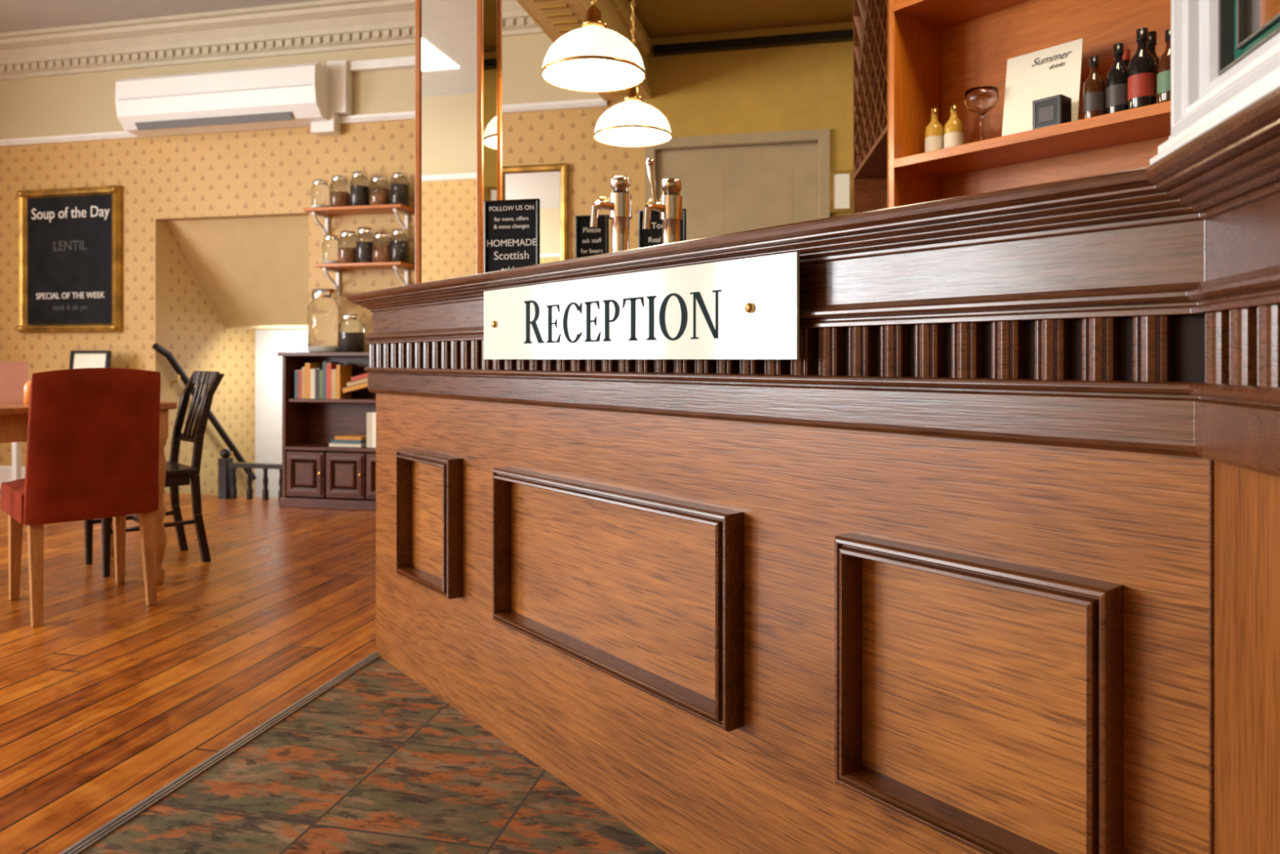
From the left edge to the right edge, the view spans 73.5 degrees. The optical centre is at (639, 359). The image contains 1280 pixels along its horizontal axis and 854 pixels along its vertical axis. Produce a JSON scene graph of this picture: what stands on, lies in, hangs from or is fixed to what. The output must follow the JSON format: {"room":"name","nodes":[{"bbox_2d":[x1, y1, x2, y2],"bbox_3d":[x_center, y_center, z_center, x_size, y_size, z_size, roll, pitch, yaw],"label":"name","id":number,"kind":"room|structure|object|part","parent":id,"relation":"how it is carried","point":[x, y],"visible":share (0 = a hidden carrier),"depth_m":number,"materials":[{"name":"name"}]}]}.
{"room":"hotel lobby","nodes":[
{"label":"hotel lobby","id":0,"kind":"room"},
{"bbox_2d":[0,0,322,33],"bbox_3d":[-3.544,-2.320,2.252,5.500,0.100,7.450,0,0,13],"label":"ceiling","id":1,"kind":"structure","parent":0,"point":[15,15],"depth_m":5.56,"materials":[{"name":"paint"}]},
{"bbox_2d":[0,488,375,853],"bbox_3d":[-1.646,0.990,1.803,9.400,0.120,7.400,0,0,13],"label":"floor","id":2,"kind":"structure","parent":0,"point":[107,702],"depth_m":2.74,"materials":[{"name":"brown wood"}]},
{"bbox_2d":[11,441,21,480],"bbox_3d":[-3.887,0.545,5.874,0.850,0.770,0.290,0,0,13],"label":"console table","id":3,"kind":"object","parent":2,"relation":"on","point":[15,446],"visible":0.02,"depth_m":5.84,"materials":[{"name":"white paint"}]},
{"bbox_2d":[68,350,111,368],"bbox_3d":[-3.744,0.050,5.829,0.310,0.222,0.047,0,0,13],"label":"photo frame","id":4,"kind":"object","parent":3,"relation":"on","point":[78,358],"visible":0.54,"depth_m":5.83,"materials":[{"name":"black"}]},
{"bbox_2d":[0,367,160,626],"bbox_3d":[-2.120,0.480,3.265,0.436,0.900,0.552,0,0,-44],"label":"upholstered dining chair","id":5,"kind":"object","parent":2,"relation":"on","point":[92,451],"visible":1,"depth_m":3.09,"materials":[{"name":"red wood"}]},
{"bbox_2d":[0,400,177,585],"bbox_3d":[-2.505,0.554,3.546,0.840,0.752,0.840,0,0,-44],"label":"dining table","id":6,"kind":"object","parent":2,"relation":"on","point":[14,416],"visible":0.27,"depth_m":3.52,"materials":[{"name":"brown wood"}]},
{"bbox_2d":[0,360,28,403],"bbox_3d":[-2.577,0.092,3.507,0.120,0.170,0.060,0,0,-39],"label":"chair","id":7,"kind":"object","parent":6,"relation":"on","point":[14,375],"visible":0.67,"depth_m":3.50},
{"bbox_2d":[23,380,31,404],"bbox_3d":[-2.414,0.130,3.409,0.060,0.095,0.060,0,0,13],"label":"candle jar","id":8,"kind":"object","parent":6,"relation":"on","point":[27,386],"visible":0.3,"depth_m":3.38,"materials":[{"name":"orange glass"}]},
{"bbox_2d":[84,370,224,577],"bbox_3d":[-2.234,0.493,3.936,0.508,0.873,0.378,0,0,-44],"label":"wooden dining chair","id":9,"kind":"object","parent":2,"relation":"on","point":[177,474],"visible":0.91,"depth_m":3.92,"materials":[{"name":"black wood"}]},
{"bbox_2d":[58,651,379,853],"bbox_3d":[-1.328,0.924,0.425,0.033,0.012,4.650,0,0,13],"label":"trim","id":10,"kind":"structure","parent":2,"relation":"on","point":[100,833],"depth_m":1.94,"materials":[{"name":"metal"}]},
{"bbox_2d":[217,448,282,500],"bbox_3d":[-2.528,0.763,5.683,0.573,0.333,0.070,0,0,13],"label":"balustrade","id":11,"kind":"object","parent":2,"relation":"on","point":[227,477],"visible":0.93,"depth_m":5.70,"materials":[{"name":"black wood"}]},
{"bbox_2d":[277,351,375,511],"bbox_3d":[-1.804,0.443,5.414,0.922,0.975,0.280,0,0,13],"label":"bookcase","id":12,"kind":"object","parent":2,"relation":"on","point":[316,474],"visible":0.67,"depth_m":5.38,"materials":[{"name":"brown wood"}]},
{"bbox_2d":[307,288,341,351],"bbox_3d":[-2.015,-0.246,5.471,0.200,0.399,0.200,0,0,13],"label":"glass jar","id":13,"kind":"object","parent":12,"relation":"on","point":[324,312],"visible":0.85,"depth_m":5.39,"materials":[{"name":"white"}]},
{"bbox_2d":[294,361,375,447],"bbox_3d":[-1.857,0.281,5.426,0.632,0.532,0.160,0,0,13],"label":"books","id":14,"kind":"object","parent":12,"relation":"in","point":[326,380],"visible":0.9,"depth_m":5.37,"materials":[{"name":"multicoloured paper"}]},
{"bbox_2d":[337,314,364,351],"bbox_3d":[-1.835,-0.167,5.452,0.160,0.239,0.160,0,0,13],"label":"glass jar","id":15,"kind":"object","parent":12,"relation":"on","point":[351,330],"visible":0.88,"depth_m":5.39,"materials":[{"name":"white"}]},
{"bbox_2d":[80,656,667,853],"bbox_3d":[-0.354,0.927,0.202,1.980,0.006,4.640,0,0,13],"label":"floor tiles","id":16,"kind":"structure","parent":2,"relation":"on","point":[378,762],"depth_m":1.81,"materials":[{"name":"tile"}]},
{"bbox_2d":[346,87,1279,853],"bbox_3d":[0.373,0.364,1.221,1.940,1.132,6.077,0,0,-12],"label":"reception desk","id":17,"kind":"object","parent":2,"relation":"on","point":[991,564],"visible":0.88,"depth_m":1.20,"materials":[{"name":"brown wood"}]},
{"bbox_2d":[415,0,502,284],"bbox_3d":[-0.541,-0.886,2.567,0.209,1.368,0.158,0,0,13],"label":"column","id":18,"kind":"structure","parent":17,"relation":"on","point":[459,42],"depth_m":2.50,"materials":[{"name":"white mirror"}]},
{"bbox_2d":[484,198,540,272],"bbox_3d":[-0.354,-0.324,2.425,0.162,0.244,0.066,0,0,13],"label":"chalkboard sign","id":19,"kind":"object","parent":17,"relation":"on","point":[512,228],"visible":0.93,"depth_m":2.40,"materials":[{"name":"black"}]},
{"bbox_2d":[575,214,608,257],"bbox_3d":[-0.135,-0.312,2.538,0.099,0.220,0.066,0,0,13],"label":"chalkboard sign","id":20,"kind":"object","parent":17,"relation":"on","point":[589,242],"visible":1,"depth_m":2.51,"materials":[{"name":"black"}]},
{"bbox_2d":[589,176,631,252],"bbox_3d":[-0.075,-0.345,2.283,0.112,0.287,0.119,0,0,13],"label":"tap","id":21,"kind":"object","parent":17,"relation":"on","point":[619,205],"visible":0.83,"depth_m":2.28,"materials":[{"name":"silver metal"}]},
{"bbox_2d":[484,252,799,359],"bbox_3d":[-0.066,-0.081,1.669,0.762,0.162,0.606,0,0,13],"label":"sign","id":22,"kind":"object","parent":17,"relation":"attached to","point":[747,308],"depth_m":1.54,"materials":[{"name":"white metal"}]},
{"bbox_2d":[642,158,682,244],"bbox_3d":[0.064,-0.371,2.333,0.112,0.338,0.119,0,0,13],"label":"tap","id":23,"kind":"object","parent":17,"relation":"on","point":[669,206],"visible":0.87,"depth_m":2.32,"materials":[{"name":"silver metal"}]},
{"bbox_2d":[638,208,686,248],"bbox_3d":[0.070,-0.319,2.524,0.140,0.234,0.066,0,0,13],"label":"chalkboard sign","id":24,"kind":"object","parent":17,"relation":"on","point":[653,237],"visible":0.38,"depth_m":2.50,"materials":[{"name":"black"}]},
{"bbox_2d":[1149,0,1279,165],"bbox_3d":[0.308,-1.066,-0.329,0.095,1.728,2.493,0,0,13],"label":"window","id":25,"kind":"structure","parent":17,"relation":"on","point":[1225,54],"depth_m":0.81,"materials":[{"name":"paint"}]},
{"bbox_2d":[853,0,888,213],"bbox_3d":[1.003,-0.370,3.336,0.220,2.600,0.840,0,0,6],"label":"wine rack","id":26,"kind":"object","parent":2,"relation":"on","point":[870,17],"visible":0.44,"depth_m":3.44,"materials":[{"name":"orange wood"}]},
{"bbox_2d":[885,186,887,201],"bbox_3d":[0.973,-0.545,3.340,0.067,0.250,0.067,0,0,13],"label":"bottle","id":27,"kind":"object","parent":26,"relation":"in","point":[886,187],"visible":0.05,"depth_m":3.34,"materials":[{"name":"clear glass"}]},
{"bbox_2d":[888,0,1170,208],"bbox_3d":[1.377,-0.370,2.171,0.284,2.600,1.556,0,0,-39],"label":"shelving","id":28,"kind":"object","parent":2,"relation":"on","point":[940,51],"visible":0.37,"depth_m":2.64,"materials":[{"name":"orange wood"}]},
{"bbox_2d":[924,106,943,152],"bbox_3d":[0.923,-0.707,2.687,0.057,0.165,0.057,0,0,13],"label":"bottle","id":29,"kind":"object","parent":28,"relation":"in","point":[934,132],"visible":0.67,"depth_m":2.67,"materials":[{"name":"beige ceramic"}]},
{"bbox_2d":[943,102,964,148],"bbox_3d":[0.965,-0.705,2.635,0.057,0.160,0.057,0,0,13],"label":"bottle","id":30,"kind":"object","parent":28,"relation":"in","point":[953,135],"visible":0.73,"depth_m":2.61,"materials":[{"name":"beige ceramic"}]},
{"bbox_2d":[964,85,999,141],"bbox_3d":[1.018,-0.712,2.554,0.096,0.175,0.096,0,0,13],"label":"coupe glass","id":31,"kind":"object","parent":28,"relation":"on","point":[980,100],"visible":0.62,"depth_m":2.52,"materials":[{"name":"clear"}]},
{"bbox_2d":[1001,38,1083,136],"bbox_3d":[1.148,-0.755,2.442,0.060,0.260,0.216,0,0,-39],"label":"menu card","id":32,"kind":"object","parent":28,"relation":"in","point":[1055,70],"visible":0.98,"depth_m":2.45,"materials":[{"name":"white paper"}]},
{"bbox_2d":[1032,94,1071,129],"bbox_3d":[1.125,-0.667,2.341,0.062,0.085,0.078,0,0,-39],"label":"speaker","id":33,"kind":"object","parent":28,"relation":"on","point":[1055,109],"visible":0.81,"depth_m":2.32,"materials":[{"name":"black plastic"}]},
{"bbox_2d":[1083,56,1106,119],"bbox_3d":[1.196,-0.710,2.255,0.053,0.170,0.053,0,0,13],"label":"bottle","id":34,"kind":"object","parent":28,"relation":"in","point":[1094,87],"visible":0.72,"depth_m":2.24,"materials":[{"name":"brown glass"}]},
{"bbox_2d":[1106,43,1128,114],"bbox_3d":[1.238,-0.720,2.218,0.057,0.190,0.057,0,0,13],"label":"bottle","id":35,"kind":"object","parent":28,"relation":"in","point":[1117,77],"visible":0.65,"depth_m":2.20,"materials":[{"name":"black glass"}]},
{"bbox_2d":[1122,48,1129,68],"bbox_3d":[1.296,-0.725,2.290,0.059,0.200,0.059,0,0,13],"label":"bottle","id":36,"kind":"object","parent":28,"relation":"in","point":[1126,56],"visible":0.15,"depth_m":2.28,"materials":[{"name":"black glass"}]},
{"bbox_2d":[1127,27,1156,109],"bbox_3d":[1.263,-0.727,2.156,0.063,0.205,0.063,0,0,13],"label":"bottle","id":37,"kind":"object","parent":28,"relation":"in","point":[1142,68],"visible":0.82,"depth_m":2.13,"materials":[{"name":"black glass"}]},
{"bbox_2d":[1146,31,1159,103],"bbox_3d":[1.330,-0.737,2.232,0.065,0.225,0.065,0,0,13],"label":"bottle","id":38,"kind":"object","parent":28,"relation":"in","point":[1152,42],"visible":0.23,"depth_m":2.22,"materials":[{"name":"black glass"}]},
{"bbox_2d":[1156,29,1170,103],"bbox_3d":[1.298,-0.715,2.096,0.057,0.180,0.057,0,0,13],"label":"bottle","id":39,"kind":"object","parent":28,"relation":"in","point":[1163,76],"visible":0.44,"depth_m":2.09,"materials":[{"name":"brown glass"}]},
{"bbox_2d":[164,222,255,496],"bbox_3d":[-3.261,1.255,6.544,0.099,4.550,1.050,0,0,13],"label":"wall","id":40,"kind":"structure","parent":0,"point":[197,337],"depth_m":6.43,"materials":[{"name":"paper"}]},
{"bbox_2d":[151,342,256,480],"bbox_3d":[-3.213,0.428,6.347,0.087,1.077,1.048,0,0,13],"label":"handrail","id":41,"kind":"object","parent":40,"relation":"attached to","point":[169,356],"visible":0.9,"depth_m":6.34,"materials":[{"name":"black wood"}]},
{"bbox_2d":[166,215,308,329],"bbox_3d":[-2.644,-0.635,6.355,1.189,0.790,0.950,0,0,13],"label":"ceiling","id":42,"kind":"structure","parent":0,"point":[254,272],"depth_m":6.16,"materials":[{"name":"paint"}]},
{"bbox_2d":[255,328,307,497],"bbox_3d":[-2.529,1.255,6.867,1.189,4.550,0.100,0,0,13],"label":"wall","id":43,"kind":"structure","parent":0,"point":[268,366],"depth_m":6.92,"materials":[{"name":"white paint"}]},
{"bbox_2d":[0,33,646,492],"bbox_3d":[-2.689,-0.670,5.827,5.610,3.200,0.100,0,0,13],"label":"wall","id":44,"kind":"structure","parent":0,"point":[265,172],"depth_m":5.80,"materials":[{"name":"paper"}]},
{"bbox_2d":[0,465,25,488],"bbox_3d":[-5.135,0.850,2.608,2.039,0.160,7.250,0,0,13],"label":"baseboard","id":45,"kind":"structure","parent":44,"relation":"attached to","point":[5,471],"depth_m":6.18,"materials":[{"name":"white paint"}]},
{"bbox_2d":[16,185,122,333],"bbox_3d":[-4.032,-0.700,6.040,0.849,1.020,0.066,0,0,13],"label":"chalkboard","id":46,"kind":"object","parent":44,"relation":"attached to","point":[70,239],"visible":1,"depth_m":6.05,"materials":[{"name":"black"}]},
{"bbox_2d":[115,62,328,137],"bbox_3d":[-2.746,-1.708,5.664,1.490,0.345,0.242,0,0,13],"label":"air conditioner","id":47,"kind":"object","parent":44,"relation":"attached to","point":[291,95],"visible":0.94,"depth_m":5.56,"materials":[{"name":"white plastic"}]},
{"bbox_2d":[0,0,544,80],"bbox_3d":[-3.559,-2.145,2.256,5.270,0.250,7.250,0,0,13],"label":"crown molding","id":48,"kind":"structure","parent":44,"relation":"attached to","point":[324,25],"depth_m":5.70,"materials":[{"name":"beige paint"}]},
{"bbox_2d":[0,97,608,146],"bbox_3d":[-1.641,-1.565,1.827,9.200,0.050,7.250,0,0,13],"label":"trim","id":49,"kind":"structure","parent":44,"relation":"attached to","point":[590,103],"depth_m":5.54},
{"bbox_3d":[-1.641,-1.565,1.827,9.200,0.050,7.250,0,0,13],"label":"picture rail","id":50,"kind":"part","parent":49,"relation":"part of","materials":[{"name":"white paint"}]},
{"bbox_2d":[302,204,415,238],"bbox_3d":[-1.789,-0.867,5.472,0.680,0.190,0.200,0,0,13],"label":"wall shelf","id":51,"kind":"object","parent":44,"relation":"attached to","point":[324,212],"visible":0.83,"depth_m":5.44,"materials":[{"name":"orange wood"}]},
{"bbox_2d":[311,179,329,208],"bbox_3d":[-2.063,-1.058,5.533,0.116,0.189,0.116,0,0,13],"label":"glass jar","id":52,"kind":"object","parent":51,"relation":"on","point":[320,192],"visible":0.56,"depth_m":5.49,"materials":[{"name":"white"}]},
{"bbox_2d":[329,175,350,207],"bbox_3d":[-1.926,-1.068,5.503,0.128,0.209,0.128,0,0,13],"label":"glass jar","id":53,"kind":"object","parent":51,"relation":"on","point":[340,188],"visible":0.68,"depth_m":5.45,"materials":[{"name":"white"}]},
{"bbox_2d":[350,171,368,205],"bbox_3d":[-1.789,-1.078,5.472,0.116,0.229,0.116,0,0,13],"label":"glass jar","id":54,"kind":"object","parent":51,"relation":"on","point":[359,184],"visible":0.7,"depth_m":5.43,"materials":[{"name":"white"}]},
{"bbox_2d":[368,176,390,204],"bbox_3d":[-1.653,-1.058,5.442,0.128,0.189,0.128,0,0,13],"label":"glass jar","id":55,"kind":"object","parent":51,"relation":"on","point":[379,189],"visible":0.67,"depth_m":5.39,"materials":[{"name":"white"}]},
{"bbox_2d":[390,172,408,206],"bbox_3d":[-1.516,-1.068,5.411,0.116,0.209,0.116,0,0,13],"label":"glass jar","id":56,"kind":"object","parent":51,"relation":"on","point":[399,184],"visible":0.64,"depth_m":5.37,"materials":[{"name":"white"}]},
{"bbox_2d":[311,55,415,136],"bbox_3d":[-1.641,-1.700,5.495,1.000,0.460,0.090,0,0,13],"label":"conduit","id":57,"kind":"object","parent":44,"relation":"attached to","point":[340,72],"depth_m":5.53,"materials":[{"name":"white plastic"}]},
{"bbox_2d":[314,261,415,296],"bbox_3d":[-1.750,-0.510,5.463,0.600,0.190,0.200,0,0,13],"label":"wall shelf","id":58,"kind":"object","parent":44,"relation":"attached to","point":[335,268],"visible":0.87,"depth_m":5.45,"materials":[{"name":"orange wood"}]},
{"bbox_2d":[322,235,339,263],"bbox_3d":[-1.985,-0.701,5.516,0.116,0.189,0.116,0,0,13],"label":"glass jar","id":59,"kind":"object","parent":58,"relation":"on","point":[330,246],"visible":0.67,"depth_m":5.47,"materials":[{"name":"white"}]},
{"bbox_2d":[337,231,356,263],"bbox_3d":[-1.867,-0.711,5.490,0.128,0.209,0.128,0,0,13],"label":"glass jar","id":60,"kind":"object","parent":58,"relation":"on","point":[347,242],"visible":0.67,"depth_m":5.44,"materials":[{"name":"clear glass"}]},
{"bbox_2d":[355,226,374,262],"bbox_3d":[-1.750,-0.721,5.463,0.116,0.229,0.116,0,0,13],"label":"glass jar","id":61,"kind":"object","parent":58,"relation":"on","point":[365,237],"visible":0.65,"depth_m":5.42,"materials":[{"name":"clear glass"}]},
{"bbox_2d":[372,232,391,262],"bbox_3d":[-1.633,-0.701,5.437,0.128,0.189,0.128,0,0,13],"label":"glass jar","id":62,"kind":"object","parent":58,"relation":"on","point":[381,242],"visible":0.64,"depth_m":5.39,"materials":[{"name":"clear glass"}]},
{"bbox_2d":[390,229,408,263],"bbox_3d":[-1.516,-0.711,5.411,0.116,0.209,0.116,0,0,13],"label":"glass jar","id":63,"kind":"object","parent":58,"relation":"on","point":[399,242],"visible":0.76,"depth_m":5.37,"materials":[{"name":"clear glass"}]},
{"bbox_2d":[502,163,568,263],"bbox_3d":[-0.665,-0.785,5.301,0.450,0.830,0.040,0,0,13],"label":"wall mirror","id":64,"kind":"object","parent":44,"relation":"attached to","point":[548,183],"visible":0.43,"depth_m":5.28,"materials":[{"name":"gold glass"}]},
{"bbox_2d":[644,128,829,219],"bbox_3d":[0.562,-0.195,5.034,1.080,2.250,0.030,0,0,13],"label":"door frame","id":65,"kind":"structure","parent":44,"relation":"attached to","point":[821,136],"depth_m":4.98,"materials":[{"name":"paint"}]},
{"bbox_2d":[657,142,817,239],"bbox_3d":[0.564,-0.163,5.043,0.950,2.185,0.110,0,0,13],"label":"door","id":66,"kind":"structure","parent":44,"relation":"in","point":[726,190],"depth_m":5.05,"materials":[{"name":"paint"}]},
{"bbox_2d":[653,29,853,57],"bbox_3d":[1.857,-1.845,4.734,3.640,0.050,0.050,0,0,13],"label":"rail","id":67,"kind":"object","parent":44,"relation":"attached to","point":[837,36],"visible":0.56,"depth_m":4.98,"materials":[{"name":"black"}]},
{"bbox_2d":[627,0,853,39],"bbox_3d":[1.043,-2.150,1.227,3.900,0.440,7.450,0,0,13],"label":"ceiling","id":68,"kind":"structure","parent":0,"point":[660,19],"depth_m":4.80,"materials":[{"name":"yellow paint"}]},
{"bbox_2d":[515,0,653,101],"bbox_3d":[-0.865,-1.915,1.653,0.320,0.710,7.250,0,0,13],"label":"beam","id":69,"kind":"structure","parent":68,"relation":"attached to","point":[556,19],"depth_m":4.17,"materials":[{"name":"paint"}]},
{"bbox_2d":[541,0,645,92],"bbox_3d":[-0.137,-1.381,2.521,0.307,1.099,0.307,0,0,13],"label":"pendant lamp","id":70,"kind":"object","parent":68,"relation":"hanging from","point":[593,57],"visible":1,"depth_m":2.49,"materials":[{"name":"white glass"}]},
{"bbox_2d":[593,0,671,146],"bbox_3d":[-0.028,-1.398,3.350,0.307,1.064,0.307,0,0,13],"label":"pendant lamp","id":71,"kind":"object","parent":68,"relation":"hanging from","point":[631,122],"visible":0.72,"depth_m":3.30,"materials":[{"name":"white glass"}]},
{"bbox_2d":[646,22,853,217],"bbox_3d":[1.898,-0.670,4.802,3.790,3.200,0.100,0,0,13],"label":"wall","id":72,"kind":"structure","parent":0,"point":[801,87],"depth_m":5.02,"materials":[{"name":"yellow paint"}]},
{"bbox_2d":[829,169,853,213],"bbox_3d":[1.152,-0.960,4.903,0.130,0.240,0.025,0,0,13],"label":"framed picture","id":73,"kind":"object","parent":72,"relation":"attached to","point":[841,182],"visible":0.93,"depth_m":4.90}
]}

